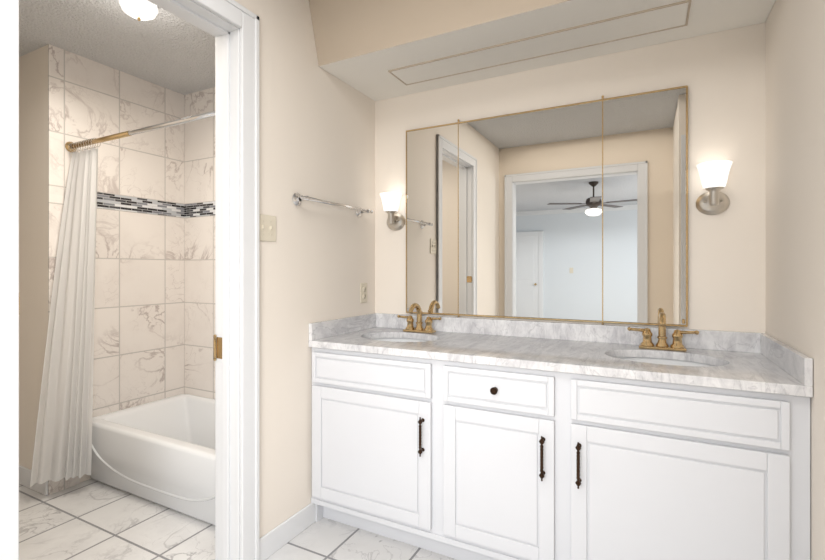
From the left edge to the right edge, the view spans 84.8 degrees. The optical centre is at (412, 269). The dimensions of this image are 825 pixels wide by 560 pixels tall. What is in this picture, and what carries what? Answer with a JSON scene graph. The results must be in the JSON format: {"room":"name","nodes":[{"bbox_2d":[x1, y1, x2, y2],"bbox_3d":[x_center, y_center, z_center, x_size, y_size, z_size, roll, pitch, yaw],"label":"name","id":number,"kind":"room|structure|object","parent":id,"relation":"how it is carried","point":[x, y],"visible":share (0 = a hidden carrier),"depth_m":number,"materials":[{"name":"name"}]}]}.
{"room":"bathroom","nodes":[
{"label":"bathroom","id":0,"kind":"room"},
{"bbox_2d":[19,50,36,469],"bbox_3d":[-2.505,-0.055,2.858,0.812,2.650,0.130,0,0,27],"label":"wall","id":1,"kind":"structure","parent":0,"point":[28,244],"depth_m":2.66,"materials":[{"name":"beige paint"}]},
{"bbox_2d":[19,465,47,494],"bbox_3d":[-2.465,1.218,2.756,0.916,0.105,0.017,0,0,27],"label":"baseboard","id":2,"kind":"structure","parent":1,"relation":"attached to","point":[24,473],"depth_m":2.63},
{"bbox_2d":[37,45,90,482],"bbox_3d":[-1.891,-0.055,3.019,0.130,2.650,0.980,0,0,27],"label":"wall","id":3,"kind":"structure","parent":0,"point":[42,191],"depth_m":2.58,"materials":[{"name":"beige paint"}]},
{"bbox_2d":[48,476,79,494],"bbox_3d":[-2.018,1.120,2.622,0.009,0.300,0.157,0,0,27],"label":"wall tiles","id":4,"kind":"structure","parent":3,"relation":"attached to","point":[58,486],"depth_m":2.60,"materials":[{"name":"beige tile"}]},
{"bbox_2d":[48,44,183,417],"bbox_3d":[-1.861,-0.152,2.925,0.009,2.245,0.841,0,0,27],"label":"tile","id":5,"kind":"structure","parent":3,"relation":"attached to","point":[139,317],"depth_m":2.94,"materials":[{"name":"beige tile"}]},
{"bbox_2d":[65,111,214,151],"bbox_3d":[-1.397,-0.720,2.333,1.358,0.060,0.060,0,0,27],"label":"curtain rod","id":6,"kind":"object","parent":5,"relation":"attached to","point":[156,127],"visible":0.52,"depth_m":2.31,"materials":[{"name":"silver metal"}]},
{"bbox_2d":[30,138,100,486],"bbox_3d":[-1.920,0.213,2.495,0.250,1.903,0.246,0,0,27],"label":"shower curtain","id":7,"kind":"object","parent":6,"relation":"hanging from","point":[63,444],"visible":0.98,"depth_m":2.54,"materials":[{"name":"fabric"}]},
{"bbox_2d":[97,192,183,217],"bbox_3d":[-1.823,-0.430,2.986,0.002,0.096,0.694,0,0,27],"label":"tile border","id":8,"kind":"object","parent":5,"relation":"attached to","point":[122,203],"depth_m":3.00,"materials":[{"name":"tile"}]},
{"bbox_2d":[19,0,214,94],"bbox_3d":[-1.932,-1.325,2.325,2.320,0.100,1.990,0,0,27],"label":"ceiling","id":9,"kind":"structure","parent":0,"point":[167,49],"depth_m":2.50,"materials":[{"name":"white paint"}]},
{"bbox_2d":[119,0,158,20],"bbox_3d":[-1.271,-1.215,2.100,0.158,0.118,0.158,0,0,27],"label":"light","id":10,"kind":"object","parent":9,"relation":"attached to","point":[139,10],"visible":0.94,"depth_m":2.07,"materials":[{"name":"white glass"}]},
{"bbox_2d":[19,478,456,559],"bbox_3d":[-1.080,1.300,1.720,4.650,0.060,2.960,0,0,27],"label":"floor","id":11,"kind":"structure","parent":0,"point":[91,519],"depth_m":2.16,"materials":[{"name":"tile"}]},
{"bbox_2d":[90,394,214,524],"bbox_3d":[-1.218,1.081,2.678,1.358,0.379,0.687,0,0,27],"label":"tub","id":12,"kind":"object","parent":11,"relation":"on","point":[161,452],"visible":0.52,"depth_m":2.49,"materials":[{"name":"ceramic"}]},
{"bbox_2d":[309,343,812,559],"bbox_3d":[0.478,0.827,2.062,1.936,0.887,0.654,0,0,27],"label":"bathroom vanity","id":13,"kind":"object","parent":11,"relation":"on","point":[459,438],"depth_m":1.71,"materials":[{"name":"white wood"}]},
{"bbox_2d":[309,327,812,390],"bbox_3d":[0.485,0.367,2.076,1.936,0.033,0.623,0,0,27],"label":"countertop","id":14,"kind":"structure","parent":13,"relation":"on","point":[742,368],"depth_m":1.89,"materials":[{"name":"grey stone"}]},
{"bbox_2d":[365,335,428,342],"bbox_3d":[-0.066,0.455,2.371,0.468,0.168,0.348,0,0,27],"label":"sink","id":15,"kind":"object","parent":14,"relation":"in","point":[400,338],"depth_m":2.52,"materials":[{"name":"white ceramic"}]},
{"bbox_2d":[397,303,440,334],"bbox_3d":[0.018,0.266,2.508,0.262,0.168,0.150,0,0,27],"label":"faucet","id":16,"kind":"object","parent":14,"relation":"on","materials":[{"name":"gold metal"}]},
{"bbox_2d":[629,312,696,350],"bbox_3d":[1.082,0.266,1.957,0.262,0.168,0.150,0,0,27],"label":"faucet","id":17,"kind":"object","parent":14,"relation":"on","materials":[{"name":"gold metal"}]},
{"bbox_2d":[609,351,724,366],"bbox_3d":[1.008,0.455,1.814,0.468,0.168,0.348,0,0,27],"label":"sink","id":18,"kind":"object","parent":14,"relation":"in","point":[612,354],"depth_m":1.95,"materials":[{"name":"white ceramic"}]},
{"bbox_2d":[242,0,374,537],"bbox_3d":[-0.528,-0.105,2.372,0.130,2.750,1.035,0,0,27],"label":"wall","id":19,"kind":"structure","parent":0,"point":[317,141],"depth_m":2.19,"materials":[{"name":"beige paint"}]},
{"bbox_2d":[0,0,258,559],"bbox_3d":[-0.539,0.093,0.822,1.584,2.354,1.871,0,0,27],"label":"door frame","id":20,"kind":"structure","parent":19,"relation":"attached to","point":[242,18],"depth_m":1.87,"materials":[{"name":"white wood"}]},
{"bbox_2d":[213,334,221,360],"bbox_3d":[-0.824,0.330,1.913,0.046,0.113,0.013,0,0,27],"label":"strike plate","id":21,"kind":"object","parent":20,"relation":"attached to","point":[217,347],"visible":1,"depth_m":1.92,"materials":[{"name":"gold metal"}]},
{"bbox_2d":[259,214,275,241],"bbox_3d":[-0.642,-0.185,1.995,0.014,0.116,0.116,0,0,27],"label":"switch plate","id":22,"kind":"object","parent":19,"relation":"attached to","point":[267,227],"visible":0.94,"depth_m":2.00,"materials":[{"name":"beige plastic"}]},
{"bbox_2d":[259,503,315,559],"bbox_3d":[-0.570,1.218,2.135,0.013,0.105,0.430,0,0,27],"label":"baseboard","id":23,"kind":"structure","parent":19,"relation":"attached to","point":[275,539],"depth_m":2.09,"materials":[{"name":"white wood"}]},
{"bbox_2d":[292,193,372,216],"bbox_3d":[-0.401,-0.340,2.390,0.077,0.064,0.620,0,0,27],"label":"towel rail","id":24,"kind":"object","parent":19,"relation":"attached to","point":[297,199],"visible":1,"depth_m":2.26,"materials":[{"name":"silver metal"}]},
{"bbox_2d":[309,313,376,338],"bbox_3d":[-0.370,0.308,2.509,0.020,0.084,0.601,0,0,27],"label":"backsplash","id":25,"kind":"structure","parent":19,"relation":"attached to","point":[322,330],"depth_m":2.45,"materials":[{"name":"grey stone"}]},
{"bbox_2d":[360,283,366,302],"bbox_3d":[-0.288,0.136,2.683,0.008,0.116,0.070,0,0,27],"label":"electrical outlet","id":26,"kind":"object","parent":19,"relation":"attached to","point":[363,292],"visible":1,"depth_m":2.67,"materials":[{"name":"beige plastic"}]},
{"bbox_2d":[309,0,775,100],"bbox_3d":[0.484,-1.208,2.075,1.938,0.341,0.629,0,0,27],"label":"ceiling","id":27,"kind":"structure","parent":0,"point":[376,50],"depth_m":2.07,"materials":[{"name":"paint"}]},
{"bbox_2d":[375,22,765,333],"bbox_3d":[0.659,-0.105,2.412,2.200,2.750,0.130,0,0,27],"label":"wall","id":28,"kind":"structure","parent":0,"point":[721,75],"depth_m":2.03,"materials":[{"name":"beige paint"}]},
{"bbox_2d":[380,192,404,230],"bbox_3d":[-0.128,-0.343,2.676,0.128,0.212,0.128,0,0,27],"label":"sconce","id":29,"kind":"object","parent":28,"relation":"attached to","point":[395,220],"visible":1,"depth_m":2.66,"materials":[{"name":"white glass"}]},
{"bbox_2d":[406,85,687,326],"bbox_3d":[0.597,-0.290,2.350,1.428,1.106,0.035,0,0,27],"label":"mirror","id":30,"kind":"object","parent":28,"relation":"attached to","point":[578,212],"visible":0.98,"depth_m":2.28,"materials":[{"name":"clear mirror"}]},
{"bbox_2d":[377,313,766,350],"bbox_3d":[0.624,0.308,2.344,1.936,0.084,0.020,0,0,27],"label":"backsplash","id":31,"kind":"structure","parent":28,"relation":"attached to","point":[711,340],"depth_m":2.24,"materials":[{"name":"grey stone"}]},
{"bbox_2d":[696,160,731,214],"bbox_3d":[1.294,-0.348,1.939,0.128,0.212,0.128,0,0,27],"label":"sconce","id":32,"kind":"object","parent":28,"relation":"attached to","point":[714,178],"visible":1,"depth_m":1.93,"materials":[{"name":"white glass"}]},
{"bbox_2d":[766,0,824,559],"bbox_3d":[0.927,-0.105,0.680,0.130,2.750,2.700,0,0,27],"label":"wall","id":33,"kind":"structure","parent":0,"point":[795,174],"depth_m":1.47,"materials":[{"name":"beige paint"}]},
{"bbox_2d":[761,333,812,386],"bbox_3d":[1.331,0.308,1.627,0.020,0.084,0.601,0,0,27],"label":"backsplash","id":34,"kind":"structure","parent":33,"relation":"attached to","point":[798,364],"depth_m":1.52,"materials":[{"name":"grey stone"}]},
{"bbox_3d":[-1.026,-0.055,3.049,1.378,2.650,0.130,0,0,27],"label":"wall","id":35,"kind":"structure","parent":0,"visible":0},
{"bbox_2d":[184,87,214,398],"bbox_3d":[-1.062,-0.152,2.990,1.369,2.245,0.009,0,0,27],"label":"tile","id":36,"kind":"structure","parent":35,"relation":"attached to","point":[199,256],"depth_m":3.22,"materials":[{"name":"beige tile"}]},
{"bbox_2d":[184,201,214,217],"bbox_3d":[-1.060,-0.430,2.982,1.358,0.096,0.002,0,0,27],"label":"tile border","id":37,"kind":"object","parent":36,"relation":"attached to","point":[200,209],"depth_m":3.22,"materials":[{"name":"tile"}]}
]}

